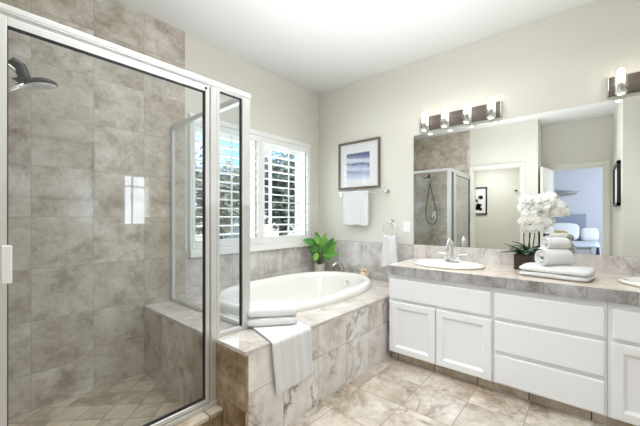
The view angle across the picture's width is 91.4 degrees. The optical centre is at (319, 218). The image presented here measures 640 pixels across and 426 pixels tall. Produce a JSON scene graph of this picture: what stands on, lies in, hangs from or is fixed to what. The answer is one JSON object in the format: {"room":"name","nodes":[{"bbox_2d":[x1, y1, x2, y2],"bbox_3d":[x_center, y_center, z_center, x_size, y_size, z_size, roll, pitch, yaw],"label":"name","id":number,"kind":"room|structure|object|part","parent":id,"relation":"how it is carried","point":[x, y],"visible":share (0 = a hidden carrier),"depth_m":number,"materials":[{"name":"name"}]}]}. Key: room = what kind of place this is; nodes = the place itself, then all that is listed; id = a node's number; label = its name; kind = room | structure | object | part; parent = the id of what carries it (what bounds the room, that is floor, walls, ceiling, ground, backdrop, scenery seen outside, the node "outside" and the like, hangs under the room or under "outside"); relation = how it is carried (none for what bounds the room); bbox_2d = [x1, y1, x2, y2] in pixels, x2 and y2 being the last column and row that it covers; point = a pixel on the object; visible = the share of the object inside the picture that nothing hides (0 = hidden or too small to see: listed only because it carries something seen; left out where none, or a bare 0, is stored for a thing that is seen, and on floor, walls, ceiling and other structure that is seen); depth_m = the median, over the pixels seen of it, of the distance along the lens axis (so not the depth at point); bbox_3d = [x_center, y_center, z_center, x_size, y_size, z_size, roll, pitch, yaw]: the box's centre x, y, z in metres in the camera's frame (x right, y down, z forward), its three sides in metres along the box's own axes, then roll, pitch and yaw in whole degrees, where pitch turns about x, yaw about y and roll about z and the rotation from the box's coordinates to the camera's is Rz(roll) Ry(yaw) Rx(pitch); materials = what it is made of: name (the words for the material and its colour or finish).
{"room":"bathroom","nodes":[
{"label":"bathroom","id":0,"kind":"room"},
{"bbox_2d":[0,0,184,419],"bbox_3d":[-1.197,-0.197,1.893,1.035,2.833,1.274,0,0,40],"label":"shower tile","id":1,"kind":"structure","parent":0,"point":[89,156],"depth_m":2.18,"materials":[{"name":"stone"}]},
{"bbox_2d":[8,57,57,93],"bbox_3d":[-1.618,-0.360,1.656,0.246,0.982,0.352,0,0,40],"label":"shower","id":2,"kind":"object","parent":1,"relation":"attached to","point":[24,80],"visible":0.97,"depth_m":1.67,"materials":[{"name":"silver metal"}]},
{"bbox_3d":[-1.667,-0.802,1.599,0.060,0.075,0.202,0,0,40],"label":"shower arm","id":3,"kind":"part","parent":2,"relation":"part of","materials":[{"name":"silver metal"}]},
{"bbox_3d":[-1.615,-0.692,1.660,0.034,0.111,0.118,0,0,40],"label":"handle","id":4,"kind":"part","parent":2,"relation":"part of","materials":[{"name":"silver metal"}]},
{"bbox_2d":[185,33,318,257],"bbox_3d":[-2.684,-0.197,1.062,0.150,2.833,8.350,0,0,40],"label":"wall","id":5,"kind":"structure","parent":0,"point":[281,107],"depth_m":3.34,"materials":[{"name":"white paint"}]},
{"bbox_2d":[192,121,260,249],"bbox_3d":[-0.881,-0.296,3.029,0.091,1.144,0.766,0,0,40],"label":"plantation shutter","id":6,"kind":"object","parent":5,"relation":"attached to","point":[253,240],"visible":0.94,"depth_m":3.00,"materials":[{"name":"white paint"}]},
{"bbox_3d":[-0.849,-0.308,3.005,0.012,0.979,0.016,0,0,40],"label":"tilt rod","id":7,"kind":"part","parent":6,"relation":"part of","materials":[{"name":"white paint"}]},
{"bbox_2d":[187,112,309,257],"bbox_3d":[-0.692,-0.289,3.364,0.190,1.275,1.577,0,0,40],"label":"window","id":8,"kind":"structure","parent":5,"relation":"attached to","point":[194,253],"depth_m":3.40,"materials":[{"name":"white paint"}]},
{"bbox_3d":[-1.001,-0.290,3.119,0.038,1.110,0.675,0,0,40],"label":"frame","id":9,"kind":"part","parent":8,"relation":"part of","materials":[{"name":"white paint"}]},
{"bbox_3d":[-0.495,-0.290,3.712,0.038,1.110,0.653,0,0,40],"label":"frame","id":10,"kind":"part","parent":8,"relation":"part of","materials":[{"name":"white paint"}]},
{"bbox_2d":[261,136,309,243],"bbox_3d":[-0.387,-0.296,3.609,0.091,1.144,0.755,0,0,40],"label":"plantation shutter","id":11,"kind":"object","parent":5,"relation":"attached to","point":[287,238],"visible":0.93,"depth_m":3.55,"materials":[{"name":"white paint"}]},
{"bbox_3d":[-0.359,-0.308,3.581,0.012,0.979,0.016,0,0,40],"label":"tilt rod","id":12,"kind":"part","parent":11,"relation":"part of","materials":[{"name":"white paint"}]},
{"bbox_2d":[8,353,607,425],"bbox_3d":[0.168,1.268,1.502,3.620,0.104,3.680,0,0,40],"label":"floor","id":13,"kind":"structure","parent":0,"point":[394,391],"depth_m":2.02,"materials":[{"name":"tile"}]},
{"bbox_2d":[174,404,222,425],"bbox_3d":[-0.898,1.139,1.422,0.150,0.163,0.943,0,0,40],"label":"shower curb","id":14,"kind":"object","parent":13,"relation":"on","point":[212,416],"visible":0.56,"depth_m":1.68,"materials":[{"name":"beige tile"}]},
{"bbox_2d":[0,2,250,425],"bbox_3d":[-1.209,0.140,1.851,1.052,1.834,1.176,0,0,40],"label":"shower enclosure","id":15,"kind":"object","parent":14,"relation":"on","point":[241,99],"visible":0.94,"depth_m":1.78,"materials":[{"name":"silver metal"}]},
{"bbox_2d":[0,15,208,425],"bbox_3d":[-0.883,0.148,1.429,0.056,1.759,0.824,0,0,40],"label":"shower door","id":16,"kind":"structure","parent":15,"relation":"attached to","point":[6,23],"depth_m":1.28,"materials":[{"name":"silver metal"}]},
{"bbox_3d":[-1.126,0.167,1.121,0.026,0.137,0.029,0,0,40],"label":"handle","id":17,"kind":"part","parent":16,"relation":"part of","materials":[{"name":"white plastic"}]},
{"bbox_3d":[-0.828,-0.756,1.527,0.048,0.042,1.175,0,0,40],"label":"header rail","id":18,"kind":"part","parent":15,"relation":"part of","materials":[{"name":"silver metal"}]},
{"bbox_3d":[-0.885,1.044,1.459,0.050,0.024,0.874,0,0,40],"label":"sill rail","id":19,"kind":"part","parent":15,"relation":"part of","materials":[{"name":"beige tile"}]},
{"bbox_3d":[-0.850,0.675,2.291,0.979,0.027,0.028,0,0,40],"label":"return rail","id":20,"kind":"part","parent":15,"relation":"part of","materials":[{"name":"silver metal"}]},
{"bbox_3d":[-0.540,0.676,1.868,0.024,0.025,0.157,0,0,40],"label":"pane rail","id":21,"kind":"part","parent":15,"relation":"part of","materials":[{"name":"silver metal"}]},
{"bbox_3d":[-0.470,-0.023,1.950,0.040,1.424,0.058,0,0,40],"label":"corner post","id":22,"kind":"part","parent":15,"relation":"part of","materials":[{"name":"silver metal"}]},
{"bbox_2d":[144,279,391,425],"bbox_3d":[-0.200,0.955,2.833,1.314,0.530,2.108,0,0,40],"label":"tub deck","id":23,"kind":"object","parent":13,"relation":"on","point":[350,336],"visible":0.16,"depth_m":2.08,"materials":[{"name":"tile"}]},
{"bbox_3d":[-0.983,0.965,2.129,1.036,0.510,0.020,0,0,40],"label":"bench panel","id":24,"kind":"part","parent":23,"relation":"part of","materials":[{"name":"tile"}]},
{"bbox_3d":[-0.483,0.965,1.702,0.278,0.510,0.020,0,0,40],"label":"panel","id":25,"kind":"part","parent":23,"relation":"part of","materials":[{"name":"beige tile"}]},
{"bbox_2d":[252,321,312,395],"bbox_3d":[-0.276,0.833,1.961,0.360,0.315,0.350,0,0,40],"label":"towel","id":26,"kind":"object","parent":23,"relation":"on","point":[291,343],"visible":0.9,"depth_m":1.84,"materials":[{"name":"white fabric"}]},
{"bbox_2d":[247,300,296,326],"bbox_3d":[-0.314,0.615,2.052,0.323,0.125,0.224,0,0,-12],"label":"folded towel","id":27,"kind":"object","parent":26,"relation":"on","point":[282,312],"visible":0.9,"depth_m":1.96,"materials":[{"name":"white fabric"}]},
{"bbox_2d":[220,271,370,314],"bbox_3d":[-0.178,0.842,2.960,1.030,0.436,1.700,0,0,40],"label":"bathtub","id":28,"kind":"object","parent":23,"relation":"in","point":[316,289],"visible":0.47,"depth_m":3.28,"materials":[{"name":"white ceramic"}]},
{"bbox_3d":[0.295,0.965,2.421,0.020,0.510,2.092,0,0,40],"label":"panel","id":29,"kind":"part","parent":23,"relation":"part of","materials":[{"name":"tile"}]},
{"bbox_2d":[303,231,338,270],"bbox_3d":[0.005,0.424,3.807,0.431,0.533,0.226,0,0,-2],"label":"potted plant","id":30,"kind":"object","parent":23,"relation":"on","point":[327,248],"visible":0.95,"depth_m":3.75,"materials":[{"name":"green plant"}]},
{"bbox_3d":[-0.004,0.626,3.850,0.140,0.128,0.140,0,0,40],"label":"pot","id":31,"kind":"part","parent":30,"relation":"part of","materials":[{"name":"beige ceramic"}]},
{"bbox_2d":[330,261,352,272],"bbox_3d":[0.229,0.601,3.696,0.329,0.178,0.176,0,0,40],"label":"tub faucet","id":32,"kind":"object","parent":23,"relation":"on","point":[338,263],"visible":0.65,"depth_m":3.69,"materials":[{"name":"silver metal"}]},
{"bbox_3d":[0.219,0.601,3.707,0.182,0.178,0.083,0,0,-23],"label":"spout","id":33,"kind":"part","parent":32,"relation":"part of","materials":[{"name":"silver metal"}]},
{"bbox_2d":[359,269,368,276],"bbox_3d":[0.499,0.632,3.546,0.116,0.116,0.116,0,0,40],"label":"ornament ball","id":34,"kind":"object","parent":23,"relation":"on","point":[365,272],"visible":0.62,"depth_m":3.51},
{"bbox_2d":[389,274,494,388],"bbox_3d":[1.103,0.849,2.679,0.803,0.742,0.646,0,0,40],"label":"base cabinet","id":35,"kind":"object","parent":13,"relation":"on","point":[446,327],"visible":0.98,"depth_m":2.40,"materials":[{"name":"white paint"}]},
{"bbox_3d":[0.753,0.926,2.567,0.386,0.428,0.020,0,0,40],"label":"door","id":36,"kind":"part","parent":35,"relation":"part of","materials":[{"name":"white paint"}]},
{"bbox_3d":[0.904,0.604,2.438,0.771,0.168,0.020,0,0,40],"label":"false drawer","id":37,"kind":"part","parent":35,"relation":"part of","materials":[{"name":"white paint"}]},
{"bbox_3d":[1.054,0.926,2.310,0.384,0.428,0.020,0,0,40],"label":"door","id":38,"kind":"part","parent":35,"relation":"part of","materials":[{"name":"white paint"}]},
{"bbox_2d":[386,258,639,305],"bbox_3d":[1.606,0.442,2.247,2.159,0.075,0.656,0,0,40],"label":"countertop","id":39,"kind":"structure","parent":35,"relation":"on","point":[604,287],"depth_m":2.09,"materials":[{"name":"stone"}]},
{"bbox_2d":[413,259,484,269],"bbox_3d":[1.089,0.461,2.674,0.584,0.158,0.444,0,0,40],"label":"sink","id":40,"kind":"object","parent":39,"relation":"in","point":[434,263],"visible":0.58,"depth_m":2.71,"materials":[{"name":"white ceramic"}]},
{"bbox_2d":[438,238,467,261],"bbox_3d":[1.171,0.287,2.793,0.261,0.211,0.139,0,0,40],"label":"sink faucet","id":41,"kind":"object","parent":39,"relation":"on","point":[452,259],"visible":1,"depth_m":2.81,"materials":[{"name":"silver metal"}]},
{"bbox_3d":[1.162,0.281,2.794,0.129,0.199,0.036,0,0,-41],"label":"spout","id":42,"kind":"part","parent":41,"relation":"part of","materials":[{"name":"silver metal"}]},
{"bbox_3d":[1.198,0.384,2.825,0.176,0.017,0.056,0,0,40],"label":"plate","id":43,"kind":"part","parent":41,"relation":"part of","materials":[{"name":"silver metal"}]},
{"bbox_3d":[1.262,0.349,2.771,0.094,0.063,0.038,0,0,40],"label":"handle","id":44,"kind":"part","parent":41,"relation":"part of","materials":[{"name":"silver metal"}]},
{"bbox_2d":[500,191,568,269],"bbox_3d":[1.639,0.101,2.411,0.448,0.604,0.202,0,0,40],"label":"potted orchid","id":45,"kind":"object","parent":39,"relation":"on","point":[546,205],"visible":0.95,"depth_m":2.38,"materials":[{"name":"plant"}]},
{"bbox_3d":[1.617,0.344,2.468,0.130,0.118,0.130,0,0,40],"label":"pot","id":46,"kind":"part","parent":45,"relation":"part of","materials":[{"name":"brown wood"}]},
{"bbox_2d":[519,262,594,281],"bbox_3d":[1.634,0.361,2.164,0.296,0.083,0.399,0,0,-42],"label":"bath towel","id":47,"kind":"object","parent":39,"relation":"on","point":[564,272],"visible":0.96,"depth_m":2.06,"materials":[{"name":"white fabric"}]},
{"bbox_2d":[535,247,573,265],"bbox_3d":[1.612,0.269,2.159,0.188,0.134,0.131,0,0,-2],"label":"rolled towel","id":48,"kind":"object","parent":47,"relation":"on","point":[545,256],"visible":0.99,"depth_m":2.11,"materials":[{"name":"white fabric"}]},
{"bbox_2d":[540,237,570,248],"bbox_3d":[1.633,0.178,2.168,0.154,0.093,0.095,0,0,4],"label":"rolled towel","id":49,"kind":"object","parent":48,"relation":"on","point":[553,242],"visible":0.95,"depth_m":2.13,"materials":[{"name":"white fabric"}]},
{"bbox_2d":[618,277,639,286],"bbox_3d":[2.117,0.461,1.799,0.584,0.158,0.444,0,0,40],"label":"sink","id":50,"kind":"object","parent":39,"relation":"in","point":[633,281],"visible":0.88,"depth_m":1.97,"materials":[{"name":"white ceramic"}]},
{"bbox_2d":[493,287,606,424],"bbox_3d":[1.634,0.849,2.227,0.588,0.742,0.646,0,0,40],"label":"base cabinet","id":51,"kind":"object","parent":13,"relation":"on","point":[549,350],"visible":0.94,"depth_m":1.96,"materials":[{"name":"white paint"}]},
{"bbox_3d":[1.431,1.041,1.989,0.566,0.194,0.020,0,0,40],"label":"drawer","id":52,"kind":"part","parent":51,"relation":"part of","materials":[{"name":"white paint"}]},
{"bbox_3d":[1.431,0.816,1.989,0.566,0.204,0.020,0,0,40],"label":"drawer","id":53,"kind":"part","parent":51,"relation":"part of","materials":[{"name":"white paint"}]},
{"bbox_3d":[1.431,0.604,1.989,0.566,0.168,0.020,0,0,40],"label":"drawer","id":54,"kind":"part","parent":51,"relation":"part of","materials":[{"name":"white paint"}]},
{"bbox_2d":[607,302,639,425],"bbox_3d":[2.144,0.849,1.792,0.748,0.742,0.646,0,0,40],"label":"base cabinet","id":55,"kind":"object","parent":13,"relation":"on","point":[623,320],"visible":0.94,"depth_m":1.75,"materials":[{"name":"white paint"}]},
{"bbox_3d":[1.804,0.926,1.671,0.359,0.428,0.020,0,0,40],"label":"door","id":56,"kind":"part","parent":55,"relation":"part of","materials":[{"name":"white paint"}]},
{"bbox_3d":[1.945,0.604,1.551,0.716,0.168,0.020,0,0,40],"label":"false drawer","id":57,"kind":"part","parent":55,"relation":"part of","materials":[{"name":"white paint"}]},
{"bbox_2d":[117,0,596,93],"bbox_3d":[-0.699,-1.673,-0.696,5.450,0.120,8.450,0,0,40],"label":"ceiling","id":58,"kind":"structure","parent":0,"point":[318,46],"depth_m":2.64,"materials":[{"name":"white paint"}]},
{"bbox_2d":[319,0,639,256],"bbox_3d":[1.411,-0.197,2.959,3.920,2.833,0.150,0,0,40],"label":"wall","id":59,"kind":"structure","parent":0,"point":[563,60],"depth_m":2.94,"materials":[{"name":"white paint"}]},
{"bbox_2d":[185,239,413,297],"bbox_3d":[-0.102,0.597,2.973,1.300,0.647,1.791,0,0,40],"label":"wainscot tile","id":60,"kind":"structure","parent":59,"relation":"attached to","point":[357,255],"depth_m":3.49,"materials":[{"name":"tile"}]},
{"bbox_2d":[338,137,380,189],"bbox_3d":[0.450,-0.625,3.660,0.572,0.563,0.027,0,0,40],"label":"framed print","id":61,"kind":"object","parent":59,"relation":"attached to","point":[359,162],"visible":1,"depth_m":3.64,"materials":[{"name":"white paper"}]},
{"bbox_2d":[337,189,389,195],"bbox_3d":[0.481,-0.290,3.603,0.683,0.048,0.076,0,0,40],"label":"towel bar","id":62,"kind":"object","parent":59,"relation":"attached to","point":[387,191],"visible":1,"depth_m":3.44,"materials":[{"name":"silver metal"}]},
{"bbox_2d":[343,191,369,225],"bbox_3d":[0.419,-0.114,3.622,0.349,0.404,0.053,0,0,40],"label":"towel","id":63,"kind":"object","parent":62,"relation":"hanging from","point":[356,204],"visible":1,"depth_m":3.60,"materials":[{"name":"white fabric"}]},
{"bbox_3d":[0.467,-0.290,3.586,0.607,0.017,0.017,0,0,40],"label":"rail","id":64,"kind":"part","parent":62,"relation":"part of","materials":[{"name":"silver metal"}]},
{"bbox_2d":[382,220,396,235],"bbox_3d":[0.759,0.117,3.365,0.178,0.201,0.076,0,0,40],"label":"towel ring","id":65,"kind":"object","parent":59,"relation":"attached to","point":[390,221],"visible":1,"depth_m":3.37,"materials":[{"name":"silver metal"}]},
{"bbox_2d":[381,235,398,266],"bbox_3d":[0.746,0.359,3.326,0.203,0.347,0.057,0,0,40],"label":"hand towel","id":66,"kind":"object","parent":65,"relation":"hanging from","point":[390,243],"visible":0.9,"depth_m":3.31,"materials":[{"name":"white fabric"}]},
{"bbox_2d":[403,221,409,232],"bbox_3d":[0.911,0.093,3.279,0.080,0.117,0.010,0,0,40],"label":"switch plate","id":67,"kind":"object","parent":59,"relation":"attached to","point":[406,224],"visible":1,"depth_m":3.28,"materials":[{"name":"white plastic"}]},
{"bbox_2d":[419,97,501,131],"bbox_3d":[1.264,-0.956,2.903,0.731,0.193,0.124,0,0,40],"label":"vanity light","id":68,"kind":"object","parent":59,"relation":"attached to","point":[492,110],"visible":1,"depth_m":2.90,"materials":[{"name":"silver metal"}]},
{"bbox_3d":[1.022,-0.989,3.073,0.044,0.103,0.044,0,0,40],"label":"bulb","id":69,"kind":"part","parent":68,"relation":"part of","materials":[{"name":"white glass"}]},
{"bbox_3d":[1.172,-0.989,2.946,0.044,0.103,0.044,0,0,40],"label":"bulb","id":70,"kind":"part","parent":68,"relation":"part of","materials":[{"name":"white glass"}]},
{"bbox_3d":[1.322,-0.989,2.818,0.044,0.103,0.044,0,0,40],"label":"bulb","id":71,"kind":"part","parent":68,"relation":"part of","materials":[{"name":"white glass"}]},
{"bbox_3d":[1.472,-0.989,2.690,0.044,0.103,0.044,0,0,40],"label":"bulb","id":72,"kind":"part","parent":68,"relation":"part of","materials":[{"name":"white glass"}]},
{"bbox_3d":[1.569,-0.945,2.705,0.010,0.142,0.030,0,0,40],"label":"trim","id":73,"kind":"part","parent":68,"relation":"part of","materials":[{"name":"silver metal"}]},
{"bbox_2d":[414,244,639,275],"bbox_3d":[1.808,0.354,2.514,2.198,0.161,0.012,0,0,40],"label":"backsplash","id":74,"kind":"structure","parent":59,"relation":"attached to","point":[618,265],"depth_m":2.67,"materials":[{"name":"stone"}]},
{"bbox_2d":[414,95,639,256],"bbox_3d":[1.800,-0.290,2.524,2.183,1.122,0.006,0,0,40],"label":"mirror","id":75,"kind":"object","parent":59,"relation":"attached to","point":[469,181],"visible":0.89,"depth_m":2.54,"materials":[{"name":"silver glass"}]},
{"bbox_2d":[607,68,639,97],"bbox_3d":[2.330,-0.956,1.995,0.731,0.193,0.124,0,0,40],"label":"vanity light","id":76,"kind":"object","parent":59,"relation":"attached to","point":[621,84],"visible":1,"depth_m":2.17,"materials":[{"name":"silver metal"}]},
{"bbox_3d":[2.086,-0.945,2.265,0.010,0.142,0.030,0,0,40],"label":"trim","id":77,"kind":"part","parent":76,"relation":"part of","materials":[{"name":"silver metal"}]},
{"bbox_2d":[617,82,624,90],"bbox_3d":[2.088,-0.908,2.165,0.040,0.057,0.040,0,0,40],"label":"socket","id":78,"kind":"object","parent":76,"relation":"attached to","point":[620,85],"depth_m":2.15,"materials":[{"name":"silver metal"}]},
{"bbox_3d":[2.088,-0.989,2.165,0.044,0.103,0.044,0,0,40],"label":"bulb","id":79,"kind":"part","parent":76,"relation":"part of","materials":[{"name":"white glass"}]},
{"label":"outside","id":80,"kind":"structure","parent":0,"visible":0},
{"bbox_3d":[-12.869,1.670,20.290,39.400,0.100,36.000,0,0,40],"label":"ground","id":81,"kind":"structure","parent":80,"visible":0},
{"bbox_2d":[195,146,201,233],"bbox_3d":[-4.299,-0.431,7.688,2.729,4.111,2.658,0,0,40],"label":"tree","id":82,"kind":"object","parent":81,"relation":"on","point":[200,148],"visible":0.02,"depth_m":7.92,"materials":[{"name":"green plant"}]},
{"bbox_2d":[195,161,238,238],"bbox_3d":[-3.086,-0.054,9.620,2.223,3.358,1.910,0,0,40],"label":"tree","id":83,"kind":"object","parent":81,"relation":"on","point":[223,186],"visible":0.36,"depth_m":9.24,"materials":[{"name":"green plant"}]},
{"bbox_2d":[195,212,294,240],"bbox_3d":[-6.668,0.630,13.690,0.300,1.980,18.100,0,0,40],"label":"wall","id":84,"kind":"structure","parent":81,"relation":"on","point":[236,228],"depth_m":16.35,"materials":[{"name":"beige"}]},
{"bbox_2d":[265,150,294,235],"bbox_3d":[-1.218,-0.396,11.001,2.663,4.041,2.403,0,0,40],"label":"tree","id":85,"kind":"object","parent":81,"relation":"on","point":[276,198],"visible":0.47,"depth_m":10.56,"materials":[{"name":"green plant"}]},
{"bbox_2d":[265,167,294,235],"bbox_3d":[-1.955,-0.507,14.794,2.914,4.262,2.676,0,0,-37],"label":"tree","id":86,"kind":"object","parent":81,"relation":"on","point":[266,197],"visible":0.02,"depth_m":14.78,"materials":[{"name":"green plant"}]}
]}

